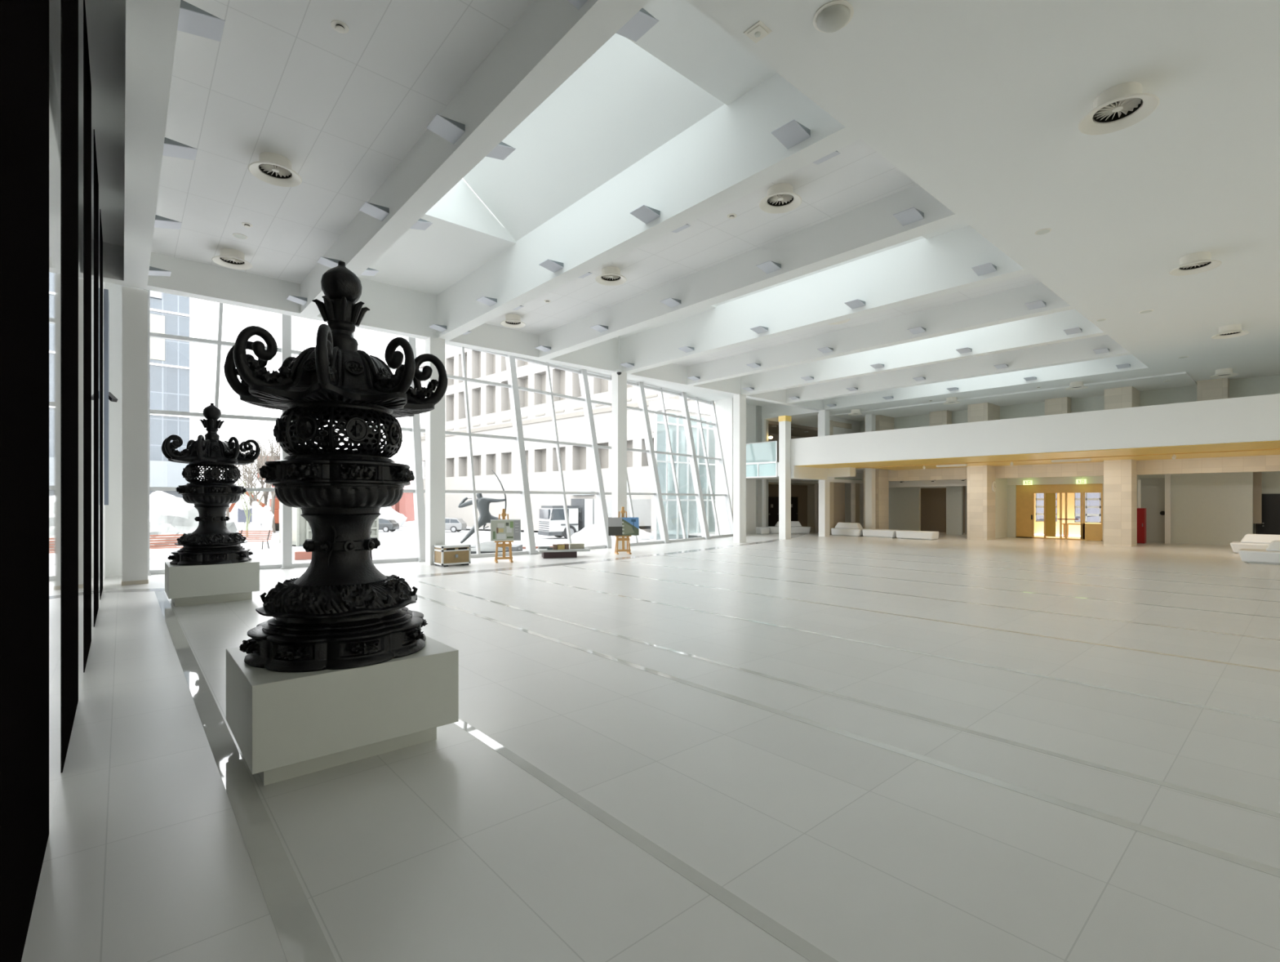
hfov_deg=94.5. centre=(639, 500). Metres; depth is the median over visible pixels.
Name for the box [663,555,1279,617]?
floor strip
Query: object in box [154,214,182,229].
light
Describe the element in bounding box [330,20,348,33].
smoke detector
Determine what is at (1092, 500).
window
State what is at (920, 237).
window
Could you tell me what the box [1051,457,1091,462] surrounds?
lamp
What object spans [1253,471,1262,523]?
trim
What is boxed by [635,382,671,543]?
column
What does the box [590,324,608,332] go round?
light
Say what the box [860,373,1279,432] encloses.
wall
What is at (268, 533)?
park bench
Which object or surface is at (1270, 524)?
door
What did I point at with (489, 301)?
light
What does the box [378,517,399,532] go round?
hatchback car
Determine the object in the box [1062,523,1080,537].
table
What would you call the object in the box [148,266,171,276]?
light
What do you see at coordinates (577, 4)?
light
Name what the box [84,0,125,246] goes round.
ceiling
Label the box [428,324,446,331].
light
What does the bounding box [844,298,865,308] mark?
light
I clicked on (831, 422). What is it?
wall
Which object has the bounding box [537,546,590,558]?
table
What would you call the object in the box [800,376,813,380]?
light
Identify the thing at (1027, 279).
ceiling
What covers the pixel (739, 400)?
column
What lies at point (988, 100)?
ceiling
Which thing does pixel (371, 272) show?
light
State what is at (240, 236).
ceiling speaker
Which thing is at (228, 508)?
bare tree
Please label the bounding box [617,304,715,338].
ceiling
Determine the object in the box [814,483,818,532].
wall
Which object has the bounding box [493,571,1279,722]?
floor strip
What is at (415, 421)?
column
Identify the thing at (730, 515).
column
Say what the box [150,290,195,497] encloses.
glass tower
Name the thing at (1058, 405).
pillar
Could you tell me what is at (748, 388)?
light
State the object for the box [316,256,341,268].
light
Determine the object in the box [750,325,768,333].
light
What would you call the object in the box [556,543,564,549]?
building
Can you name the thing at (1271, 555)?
module
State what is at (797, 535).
floor strip
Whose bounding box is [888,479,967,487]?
wall
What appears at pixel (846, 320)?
ceiling vent
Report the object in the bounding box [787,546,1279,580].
floor strip
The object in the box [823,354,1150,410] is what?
ceiling beam
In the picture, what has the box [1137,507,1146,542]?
tall cabinet
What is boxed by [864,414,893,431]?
pillar
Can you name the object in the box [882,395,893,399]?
light
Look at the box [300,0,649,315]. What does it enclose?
ceiling beam
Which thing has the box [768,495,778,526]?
door
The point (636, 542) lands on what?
window
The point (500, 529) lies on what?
board
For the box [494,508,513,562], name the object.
easel
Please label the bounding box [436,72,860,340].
ceiling beam
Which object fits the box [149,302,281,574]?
window
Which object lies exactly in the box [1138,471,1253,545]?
wall
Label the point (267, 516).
figure
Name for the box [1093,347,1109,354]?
light
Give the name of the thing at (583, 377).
column
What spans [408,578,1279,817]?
floor strip
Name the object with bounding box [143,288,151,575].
column
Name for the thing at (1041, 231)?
grille
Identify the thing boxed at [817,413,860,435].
wall
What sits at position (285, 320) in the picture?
column
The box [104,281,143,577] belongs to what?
wall
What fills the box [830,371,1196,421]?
ceiling
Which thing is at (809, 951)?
floor strip
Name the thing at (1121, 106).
ceiling vent
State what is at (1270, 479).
wall
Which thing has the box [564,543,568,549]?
building
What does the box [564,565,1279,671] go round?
floor strip
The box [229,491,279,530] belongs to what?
excavator
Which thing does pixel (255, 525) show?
figure
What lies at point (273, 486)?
building
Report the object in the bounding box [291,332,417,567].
window
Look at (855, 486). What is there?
wall
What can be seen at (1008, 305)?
ceiling beam
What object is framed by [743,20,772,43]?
sensor
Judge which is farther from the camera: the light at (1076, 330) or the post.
the post
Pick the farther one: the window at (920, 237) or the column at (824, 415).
the column at (824, 415)
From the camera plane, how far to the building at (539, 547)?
21.08 m
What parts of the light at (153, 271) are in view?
plate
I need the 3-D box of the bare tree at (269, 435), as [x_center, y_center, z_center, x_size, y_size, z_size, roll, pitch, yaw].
[-37.169,-2.061,62.755,5.296,10.824,5.684,0,0,-26]
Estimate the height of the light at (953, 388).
0.106 m
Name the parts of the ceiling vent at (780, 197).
blade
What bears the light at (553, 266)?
attached to the ceiling beam at (731, 153)
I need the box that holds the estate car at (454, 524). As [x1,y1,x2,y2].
[444,517,466,532]
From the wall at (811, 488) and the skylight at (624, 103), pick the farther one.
the wall at (811, 488)
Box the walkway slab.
[746,440,863,481]
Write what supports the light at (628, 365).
attached to the skylight at (923, 268)
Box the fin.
[103,288,109,504]
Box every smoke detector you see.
[241,222,253,227]
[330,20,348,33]
[727,213,737,218]
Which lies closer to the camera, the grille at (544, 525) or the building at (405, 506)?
the grille at (544, 525)
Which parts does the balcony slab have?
rail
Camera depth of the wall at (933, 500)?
38.35 m
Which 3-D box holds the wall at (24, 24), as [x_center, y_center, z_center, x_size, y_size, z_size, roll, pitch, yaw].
[-8.249,-1.950,8.761,0.220,7.900,18.350,0,0,-41]
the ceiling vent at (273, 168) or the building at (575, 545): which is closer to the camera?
the ceiling vent at (273, 168)
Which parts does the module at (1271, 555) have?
seat, backrest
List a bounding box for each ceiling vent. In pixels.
[211,248,252,269]
[248,151,302,186]
[500,313,525,328]
[595,266,626,285]
[759,182,802,213]
[829,318,849,324]
[848,408,862,415]
[942,396,960,404]
[1065,381,1088,390]
[1077,81,1159,134]
[1168,251,1222,275]
[1209,368,1238,377]
[1210,324,1248,338]
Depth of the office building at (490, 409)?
60.65 m
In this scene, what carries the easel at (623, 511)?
on the floor
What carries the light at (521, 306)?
attached to the ceiling beam at (731, 153)
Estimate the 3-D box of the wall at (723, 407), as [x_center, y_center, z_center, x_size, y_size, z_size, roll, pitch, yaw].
[4.910,-1.950,34.391,0.160,7.900,1.300,0,0,-41]
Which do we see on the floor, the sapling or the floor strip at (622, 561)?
the floor strip at (622, 561)
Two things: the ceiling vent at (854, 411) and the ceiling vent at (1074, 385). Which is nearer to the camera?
the ceiling vent at (1074, 385)
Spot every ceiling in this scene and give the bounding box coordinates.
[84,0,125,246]
[151,0,533,284]
[358,204,515,295]
[484,138,917,334]
[533,359,777,405]
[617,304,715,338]
[627,0,777,105]
[672,273,1040,366]
[686,0,1156,368]
[715,0,1279,427]
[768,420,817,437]
[768,480,818,484]
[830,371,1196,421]
[922,221,968,239]
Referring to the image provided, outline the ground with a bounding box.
[149,521,701,569]
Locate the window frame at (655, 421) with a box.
[653,410,715,539]
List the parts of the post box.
post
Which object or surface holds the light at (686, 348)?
attached to the skylight at (923, 268)
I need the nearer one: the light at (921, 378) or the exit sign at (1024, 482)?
the light at (921, 378)
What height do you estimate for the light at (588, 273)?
0.106 m
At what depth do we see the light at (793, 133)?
8.48 m
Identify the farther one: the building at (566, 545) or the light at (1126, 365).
the light at (1126, 365)
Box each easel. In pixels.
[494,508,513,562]
[614,506,631,554]
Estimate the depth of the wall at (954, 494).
35.42 m
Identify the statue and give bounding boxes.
[457,470,506,543]
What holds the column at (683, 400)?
on the floor
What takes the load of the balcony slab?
on the pillar at (1120, 476)
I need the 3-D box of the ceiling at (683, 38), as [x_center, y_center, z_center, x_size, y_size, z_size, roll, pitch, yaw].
[0.843,-6.600,7.753,3.380,0.300,2.100,0,0,-41]
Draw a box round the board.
[490,519,520,541]
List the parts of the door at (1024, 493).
panel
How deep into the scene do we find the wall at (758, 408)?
36.72 m
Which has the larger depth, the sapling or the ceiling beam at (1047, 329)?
the sapling
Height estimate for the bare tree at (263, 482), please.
10.595 m
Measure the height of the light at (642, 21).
0.106 m
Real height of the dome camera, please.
1.530 m
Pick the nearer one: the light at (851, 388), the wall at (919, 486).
the light at (851, 388)
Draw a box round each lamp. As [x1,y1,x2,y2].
[108,391,117,401]
[813,0,853,32]
[936,463,967,466]
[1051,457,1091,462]
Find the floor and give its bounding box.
[21,526,1279,961]
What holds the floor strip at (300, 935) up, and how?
on the floor
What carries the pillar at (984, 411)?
on the balcony slab
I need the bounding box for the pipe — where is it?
[1137,479,1141,507]
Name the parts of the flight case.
panel, lid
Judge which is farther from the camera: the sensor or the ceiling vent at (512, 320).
the ceiling vent at (512, 320)
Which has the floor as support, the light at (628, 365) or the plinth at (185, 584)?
the plinth at (185, 584)
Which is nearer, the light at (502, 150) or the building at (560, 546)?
the light at (502, 150)
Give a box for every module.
[755,526,769,533]
[768,520,810,533]
[831,522,865,536]
[862,528,897,537]
[895,529,938,539]
[1230,533,1279,552]
[1238,540,1279,564]
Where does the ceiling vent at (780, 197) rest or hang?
in the ceiling at (860, 175)
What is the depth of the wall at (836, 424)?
35.87 m
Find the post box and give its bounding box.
[236,504,252,534]
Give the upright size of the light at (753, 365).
0.106 m
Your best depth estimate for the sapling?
48.04 m
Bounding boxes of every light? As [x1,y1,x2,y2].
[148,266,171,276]
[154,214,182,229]
[162,137,197,159]
[177,0,225,41]
[286,295,306,305]
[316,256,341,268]
[359,201,389,221]
[360,267,379,275]
[409,218,432,230]
[426,113,465,144]
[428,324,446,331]
[475,296,497,306]
[485,141,515,159]
[511,305,524,310]
[535,345,551,351]
[538,258,563,272]
[567,0,587,9]
[577,271,592,278]
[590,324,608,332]
[615,8,658,41]
[619,362,634,368]
[629,204,660,223]
[660,297,680,307]
[671,223,690,232]
[678,346,693,352]
[687,375,699,380]
[742,386,754,391]
[746,362,760,368]
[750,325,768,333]
[755,260,781,273]
[771,119,810,149]
[788,395,799,399]
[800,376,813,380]
[813,151,840,164]
[817,346,833,353]
[826,404,836,406]
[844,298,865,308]
[846,386,857,391]
[870,363,884,368]
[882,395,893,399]
[893,206,924,226]
[907,326,925,333]
[912,376,925,381]
[946,386,958,391]
[955,346,972,353]
[971,262,996,275]
[993,363,1008,368]
[1023,376,1036,381]
[1024,299,1045,309]
[1063,327,1082,334]
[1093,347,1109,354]
[1115,363,1130,368]
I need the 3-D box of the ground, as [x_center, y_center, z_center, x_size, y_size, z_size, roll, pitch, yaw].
[-43.069,4.620,94.790,180.000,4.920,160.600,0,0,-41]
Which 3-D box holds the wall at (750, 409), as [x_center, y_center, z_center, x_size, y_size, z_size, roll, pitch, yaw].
[5.825,-1.950,35.789,3.300,7.900,0.400,0,0,-41]
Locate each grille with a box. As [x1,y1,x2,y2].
[538,520,549,530]
[1035,229,1049,234]
[1140,310,1152,313]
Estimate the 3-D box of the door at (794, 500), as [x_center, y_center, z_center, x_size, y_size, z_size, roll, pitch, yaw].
[11.376,0.820,44.405,1.720,2.360,0.100,0,0,-41]
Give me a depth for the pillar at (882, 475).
34.82 m
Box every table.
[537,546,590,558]
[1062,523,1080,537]
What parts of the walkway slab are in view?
glass panel, handrail, glass panel, edge rail, edge rail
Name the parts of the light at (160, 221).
plate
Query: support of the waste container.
on the ground
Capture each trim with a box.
[761,418,765,526]
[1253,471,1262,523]
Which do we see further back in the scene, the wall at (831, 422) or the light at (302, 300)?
the wall at (831, 422)
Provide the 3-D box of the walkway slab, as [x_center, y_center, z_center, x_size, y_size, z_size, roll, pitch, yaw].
[11.369,-2.285,37.517,13.080,1.970,4.300,0,0,-41]
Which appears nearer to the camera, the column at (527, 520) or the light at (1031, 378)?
the column at (527, 520)
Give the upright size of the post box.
2.698 m
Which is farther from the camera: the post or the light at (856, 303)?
the post
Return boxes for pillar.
[863,468,888,528]
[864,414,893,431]
[929,409,951,426]
[967,402,999,422]
[967,465,995,539]
[1044,396,1071,415]
[1103,458,1137,546]
[1104,386,1139,409]
[1196,377,1229,400]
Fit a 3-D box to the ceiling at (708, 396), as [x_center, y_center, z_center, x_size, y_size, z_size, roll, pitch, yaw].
[-2.905,-6.100,25.759,31.050,0.400,5.400,0,0,-41]
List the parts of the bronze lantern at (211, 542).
crown, crown, lamp shade, crown, crown, crown, crown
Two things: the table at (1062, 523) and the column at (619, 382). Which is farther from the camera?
the table at (1062, 523)
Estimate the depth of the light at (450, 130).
8.35 m
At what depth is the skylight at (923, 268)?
16.54 m
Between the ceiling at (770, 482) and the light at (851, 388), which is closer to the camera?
the light at (851, 388)
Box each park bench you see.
[149,533,183,548]
[238,529,272,549]
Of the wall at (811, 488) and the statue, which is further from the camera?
the wall at (811, 488)
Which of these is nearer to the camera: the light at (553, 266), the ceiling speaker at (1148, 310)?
the light at (553, 266)
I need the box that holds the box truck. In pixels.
[537,498,651,538]
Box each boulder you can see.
[149,521,179,547]
[155,496,237,538]
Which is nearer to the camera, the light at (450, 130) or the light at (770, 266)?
the light at (450, 130)
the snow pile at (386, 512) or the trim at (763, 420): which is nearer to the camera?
the trim at (763, 420)
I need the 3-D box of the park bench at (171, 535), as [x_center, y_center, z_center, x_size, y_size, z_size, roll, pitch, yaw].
[-19.494,1.809,23.209,3.200,0.977,0.757,0,0,-35]
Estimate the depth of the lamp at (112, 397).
14.55 m
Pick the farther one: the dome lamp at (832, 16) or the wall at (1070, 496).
the wall at (1070, 496)
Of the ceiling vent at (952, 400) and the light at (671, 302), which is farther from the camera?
the ceiling vent at (952, 400)
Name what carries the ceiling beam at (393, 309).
attached to the ceiling at (708, 396)
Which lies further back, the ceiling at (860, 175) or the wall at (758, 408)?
the wall at (758, 408)
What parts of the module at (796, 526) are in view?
backrest, seat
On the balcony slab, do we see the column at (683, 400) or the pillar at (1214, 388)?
the pillar at (1214, 388)
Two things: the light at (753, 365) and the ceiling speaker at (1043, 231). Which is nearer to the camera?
the ceiling speaker at (1043, 231)
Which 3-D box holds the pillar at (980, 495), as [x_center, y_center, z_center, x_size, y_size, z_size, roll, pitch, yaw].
[17.837,0.070,30.945,1.200,3.860,0.950,0,0,-41]
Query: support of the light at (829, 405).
attached to the ceiling beam at (1102, 366)
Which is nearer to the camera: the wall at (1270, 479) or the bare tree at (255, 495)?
the wall at (1270, 479)
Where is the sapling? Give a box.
[236,478,262,536]
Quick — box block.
[294,551,311,559]
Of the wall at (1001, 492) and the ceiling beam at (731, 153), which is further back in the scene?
the wall at (1001, 492)
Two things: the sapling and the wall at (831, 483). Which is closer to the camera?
the wall at (831, 483)
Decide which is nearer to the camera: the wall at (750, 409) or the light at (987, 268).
the light at (987, 268)
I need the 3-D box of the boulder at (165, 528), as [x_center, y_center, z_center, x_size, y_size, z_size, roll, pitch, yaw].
[-26.674,2.198,32.515,2.218,2.142,2.185,0,0,-41]
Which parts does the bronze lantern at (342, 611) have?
crown, crown, lamp shade, crown, crown, crown, crown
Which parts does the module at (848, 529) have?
seat, backrest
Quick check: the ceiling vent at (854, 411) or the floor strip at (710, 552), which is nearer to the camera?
the floor strip at (710, 552)
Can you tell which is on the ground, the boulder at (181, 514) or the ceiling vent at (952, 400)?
the boulder at (181, 514)
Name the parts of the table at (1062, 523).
leg, leg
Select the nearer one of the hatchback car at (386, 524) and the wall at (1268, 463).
the wall at (1268, 463)
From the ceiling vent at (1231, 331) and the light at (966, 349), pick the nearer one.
the ceiling vent at (1231, 331)
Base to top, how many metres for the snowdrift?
6.477 m
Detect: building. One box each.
[257,455,395,510]
[395,466,414,521]
[417,338,715,536]
[537,546,550,548]
[552,543,557,549]
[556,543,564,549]
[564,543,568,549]
[569,542,584,548]
[648,398,712,536]
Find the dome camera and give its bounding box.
[616,336,622,374]
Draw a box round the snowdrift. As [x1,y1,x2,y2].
[149,490,174,525]
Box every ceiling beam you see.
[102,241,823,410]
[124,0,180,284]
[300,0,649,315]
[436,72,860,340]
[538,184,964,359]
[686,282,1074,385]
[740,308,1106,395]
[786,334,1131,404]
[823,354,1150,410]
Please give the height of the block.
0.300 m
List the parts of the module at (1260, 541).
seat, backrest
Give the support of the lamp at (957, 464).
attached to the balcony slab
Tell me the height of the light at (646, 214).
0.106 m
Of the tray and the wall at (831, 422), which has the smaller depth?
the tray
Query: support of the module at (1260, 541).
on the floor
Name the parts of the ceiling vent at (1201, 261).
blade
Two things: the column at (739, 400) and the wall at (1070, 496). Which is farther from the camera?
the wall at (1070, 496)
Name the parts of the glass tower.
sign panel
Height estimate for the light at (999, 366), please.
0.106 m
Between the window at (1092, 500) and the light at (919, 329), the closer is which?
the light at (919, 329)
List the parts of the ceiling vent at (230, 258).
blade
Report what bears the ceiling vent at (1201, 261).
in the ceiling at (988, 100)
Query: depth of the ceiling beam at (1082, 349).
24.18 m
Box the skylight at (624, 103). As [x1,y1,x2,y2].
[435,33,724,240]
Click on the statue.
(482, 503)
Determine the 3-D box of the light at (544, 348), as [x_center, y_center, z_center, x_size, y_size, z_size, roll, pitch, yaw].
[-3.349,-5.267,20.455,0.405,0.106,0.390,0,0,-41]
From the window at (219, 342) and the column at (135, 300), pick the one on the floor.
the column at (135, 300)
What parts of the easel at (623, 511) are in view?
leg, post, post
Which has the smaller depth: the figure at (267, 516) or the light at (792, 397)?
the light at (792, 397)
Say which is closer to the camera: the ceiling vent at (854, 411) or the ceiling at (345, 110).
the ceiling at (345, 110)
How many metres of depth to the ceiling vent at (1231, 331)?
17.25 m
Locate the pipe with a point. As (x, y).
(1139, 480)
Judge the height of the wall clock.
0.540 m
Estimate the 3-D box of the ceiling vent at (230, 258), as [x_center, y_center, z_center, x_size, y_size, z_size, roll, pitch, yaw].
[-9.678,-5.769,14.054,0.800,0.262,0.800,0,0,-41]
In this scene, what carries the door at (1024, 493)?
in the wall at (1090, 479)
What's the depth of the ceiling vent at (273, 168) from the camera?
10.24 m
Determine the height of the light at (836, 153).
0.106 m
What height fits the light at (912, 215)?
0.106 m
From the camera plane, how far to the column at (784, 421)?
30.83 m
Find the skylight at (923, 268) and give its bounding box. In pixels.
[621,225,1029,373]
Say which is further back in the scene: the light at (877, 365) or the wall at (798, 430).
the wall at (798, 430)
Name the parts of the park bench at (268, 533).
backrest, seat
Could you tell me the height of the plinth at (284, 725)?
0.770 m
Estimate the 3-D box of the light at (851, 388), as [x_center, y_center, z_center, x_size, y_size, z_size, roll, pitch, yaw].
[9.972,-5.267,27.857,0.405,0.106,0.390,0,0,-41]
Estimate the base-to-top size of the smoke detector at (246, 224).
0.050 m
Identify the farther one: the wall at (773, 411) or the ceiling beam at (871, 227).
the wall at (773, 411)
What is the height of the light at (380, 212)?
0.106 m
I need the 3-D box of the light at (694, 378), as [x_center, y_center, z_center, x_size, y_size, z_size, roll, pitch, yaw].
[2.295,-5.267,25.393,0.405,0.106,0.390,0,0,-41]
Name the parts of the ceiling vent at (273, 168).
blade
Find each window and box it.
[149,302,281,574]
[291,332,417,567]
[419,343,528,557]
[515,355,605,553]
[586,372,663,546]
[643,384,704,542]
[686,395,733,538]
[715,235,924,306]
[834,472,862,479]
[1035,492,1101,522]
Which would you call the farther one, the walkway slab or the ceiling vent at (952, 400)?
the walkway slab
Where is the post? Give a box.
[1164,474,1170,543]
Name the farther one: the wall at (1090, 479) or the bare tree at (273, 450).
the bare tree at (273, 450)
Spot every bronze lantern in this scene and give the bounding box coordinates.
[161,402,260,564]
[223,261,448,671]
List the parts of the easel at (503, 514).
post, leg, post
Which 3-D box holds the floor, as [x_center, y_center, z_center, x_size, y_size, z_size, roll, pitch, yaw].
[9.117,2.060,19.270,40.900,0.120,41.000,0,0,-41]
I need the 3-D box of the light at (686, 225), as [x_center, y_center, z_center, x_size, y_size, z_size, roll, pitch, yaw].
[0.699,-5.267,11.400,0.405,0.106,0.390,0,0,-41]
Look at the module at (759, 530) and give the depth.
35.55 m
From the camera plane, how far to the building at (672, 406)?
40.92 m
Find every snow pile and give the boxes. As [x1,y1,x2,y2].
[378,506,407,530]
[570,524,602,542]
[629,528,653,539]
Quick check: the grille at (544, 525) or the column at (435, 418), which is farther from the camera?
the grille at (544, 525)
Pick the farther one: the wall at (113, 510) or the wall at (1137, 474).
the wall at (1137, 474)
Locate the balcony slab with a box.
[791,393,1279,479]
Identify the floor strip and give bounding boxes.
[103,530,811,592]
[154,591,336,961]
[258,591,838,961]
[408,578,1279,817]
[417,595,1279,876]
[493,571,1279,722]
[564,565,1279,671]
[622,560,1279,640]
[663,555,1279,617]
[710,551,1279,602]
[749,548,1275,589]
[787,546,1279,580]
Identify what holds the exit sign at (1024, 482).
attached to the wall at (1090, 479)
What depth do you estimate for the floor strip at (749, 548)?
16.46 m
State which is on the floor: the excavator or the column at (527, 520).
the column at (527, 520)
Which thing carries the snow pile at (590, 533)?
on the ground
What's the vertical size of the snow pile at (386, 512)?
5.330 m
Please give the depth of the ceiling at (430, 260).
15.34 m
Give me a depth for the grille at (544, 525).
43.48 m
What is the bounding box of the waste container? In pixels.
[279,501,378,546]
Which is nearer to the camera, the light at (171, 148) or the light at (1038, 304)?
the light at (171, 148)
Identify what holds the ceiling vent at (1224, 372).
in the ceiling at (988, 100)
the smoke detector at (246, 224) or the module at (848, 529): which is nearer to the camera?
the smoke detector at (246, 224)
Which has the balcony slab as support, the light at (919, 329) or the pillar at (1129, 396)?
the pillar at (1129, 396)
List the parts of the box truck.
roof trim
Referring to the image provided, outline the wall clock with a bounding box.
[991,480,996,491]
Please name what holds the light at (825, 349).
attached to the ceiling beam at (1008, 305)
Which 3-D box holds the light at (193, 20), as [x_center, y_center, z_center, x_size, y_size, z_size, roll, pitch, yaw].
[-4.856,-5.267,6.541,0.405,0.106,0.390,0,0,-41]
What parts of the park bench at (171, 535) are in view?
seat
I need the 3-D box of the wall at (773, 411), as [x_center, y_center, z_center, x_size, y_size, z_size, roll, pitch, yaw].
[9.182,-5.695,35.537,0.680,1.210,4.200,0,0,-41]
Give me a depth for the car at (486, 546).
24.18 m
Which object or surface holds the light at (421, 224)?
attached to the ceiling beam at (550, 40)
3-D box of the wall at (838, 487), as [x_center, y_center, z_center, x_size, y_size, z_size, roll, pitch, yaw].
[11.799,0.450,35.568,1.600,3.100,0.200,0,0,-41]
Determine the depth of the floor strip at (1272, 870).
4.35 m
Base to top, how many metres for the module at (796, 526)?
0.757 m
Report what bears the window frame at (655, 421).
on the ground
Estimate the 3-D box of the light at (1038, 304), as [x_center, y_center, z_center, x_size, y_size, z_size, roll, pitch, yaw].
[10.611,-5.267,15.887,0.405,0.106,0.390,0,0,-41]
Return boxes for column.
[121,285,148,585]
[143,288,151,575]
[279,313,293,568]
[404,336,425,561]
[425,336,444,564]
[505,354,537,554]
[578,368,611,547]
[611,372,626,551]
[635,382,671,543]
[679,391,710,539]
[709,400,733,533]
[733,394,746,542]
[778,415,791,539]
[818,409,829,536]
[865,413,875,528]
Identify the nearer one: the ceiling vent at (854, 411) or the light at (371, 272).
the light at (371, 272)
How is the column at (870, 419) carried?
on the floor
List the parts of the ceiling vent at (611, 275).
blade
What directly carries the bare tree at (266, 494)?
on the ground
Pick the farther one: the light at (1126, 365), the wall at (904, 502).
the wall at (904, 502)
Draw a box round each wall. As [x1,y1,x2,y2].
[0,0,105,961]
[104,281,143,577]
[715,397,733,534]
[746,404,755,533]
[755,405,768,526]
[761,403,818,419]
[768,432,807,526]
[807,482,863,528]
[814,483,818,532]
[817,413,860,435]
[829,419,833,435]
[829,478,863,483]
[829,481,833,534]
[833,421,851,428]
[833,482,844,528]
[851,483,859,523]
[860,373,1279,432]
[888,454,1279,480]
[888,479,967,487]
[888,486,920,530]
[919,486,946,488]
[920,485,964,533]
[946,485,963,534]
[964,485,967,534]
[995,478,1035,538]
[1007,475,1103,541]
[1035,493,1101,535]
[1137,474,1138,507]
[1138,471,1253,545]
[1253,471,1279,533]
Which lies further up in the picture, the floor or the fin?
the fin
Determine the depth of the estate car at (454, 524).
61.20 m
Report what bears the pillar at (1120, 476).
on the floor
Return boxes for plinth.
[164,558,259,606]
[226,635,458,785]
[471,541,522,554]
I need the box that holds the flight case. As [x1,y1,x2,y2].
[433,543,471,566]
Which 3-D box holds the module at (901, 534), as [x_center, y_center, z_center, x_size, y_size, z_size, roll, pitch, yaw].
[14.537,1.790,31.121,0.952,0.420,1.982,0,0,-41]
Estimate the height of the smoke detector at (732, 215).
0.050 m
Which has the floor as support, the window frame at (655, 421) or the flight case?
the flight case
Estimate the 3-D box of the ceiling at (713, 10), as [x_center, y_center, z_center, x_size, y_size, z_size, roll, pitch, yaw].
[8.288,-5.925,12.738,30.750,1.650,0.200,0,0,-41]
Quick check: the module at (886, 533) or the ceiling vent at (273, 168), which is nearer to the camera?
the ceiling vent at (273, 168)
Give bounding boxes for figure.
[248,501,262,532]
[259,505,274,541]
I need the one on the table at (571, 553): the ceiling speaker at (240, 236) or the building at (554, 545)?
the building at (554, 545)
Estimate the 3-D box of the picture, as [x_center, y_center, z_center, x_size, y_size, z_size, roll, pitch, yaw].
[-0.614,0.962,22.261,1.160,0.679,0.095,0,0,-11]
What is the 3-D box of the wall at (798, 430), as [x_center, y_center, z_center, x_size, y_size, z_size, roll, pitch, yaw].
[10.389,-5.000,41.774,9.350,0.200,3.400,0,0,-41]
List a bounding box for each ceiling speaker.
[232,233,247,239]
[1035,228,1051,235]
[1138,309,1153,313]
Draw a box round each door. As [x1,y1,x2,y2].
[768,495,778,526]
[791,496,798,520]
[1016,483,1102,540]
[1139,477,1164,542]
[1256,493,1279,534]
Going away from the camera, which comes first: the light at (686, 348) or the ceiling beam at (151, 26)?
the ceiling beam at (151, 26)
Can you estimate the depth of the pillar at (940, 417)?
33.11 m
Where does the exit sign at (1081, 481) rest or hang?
attached to the wall at (1090, 479)
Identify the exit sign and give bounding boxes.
[1022,480,1032,484]
[1075,475,1086,484]
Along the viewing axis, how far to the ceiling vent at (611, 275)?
15.11 m
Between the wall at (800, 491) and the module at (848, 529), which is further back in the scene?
the wall at (800, 491)
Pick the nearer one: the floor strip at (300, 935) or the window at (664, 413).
the floor strip at (300, 935)
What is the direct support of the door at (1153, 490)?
in the wall at (1206, 508)
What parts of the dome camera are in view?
rod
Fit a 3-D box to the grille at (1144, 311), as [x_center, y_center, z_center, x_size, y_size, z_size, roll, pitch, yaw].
[13.621,-5.086,15.929,0.255,0.004,0.255,0,0,-41]
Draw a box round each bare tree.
[200,450,262,516]
[222,435,273,526]
[228,431,275,503]
[245,423,279,509]
[255,422,279,533]
[263,435,279,461]
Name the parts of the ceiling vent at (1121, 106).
blade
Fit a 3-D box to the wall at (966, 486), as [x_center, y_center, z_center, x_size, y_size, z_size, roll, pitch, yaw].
[20.352,0.070,34.448,0.200,3.860,2.650,0,0,-41]
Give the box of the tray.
[494,540,513,542]
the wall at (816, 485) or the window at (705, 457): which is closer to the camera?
the window at (705, 457)
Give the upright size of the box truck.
2.967 m
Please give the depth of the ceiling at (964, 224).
14.13 m

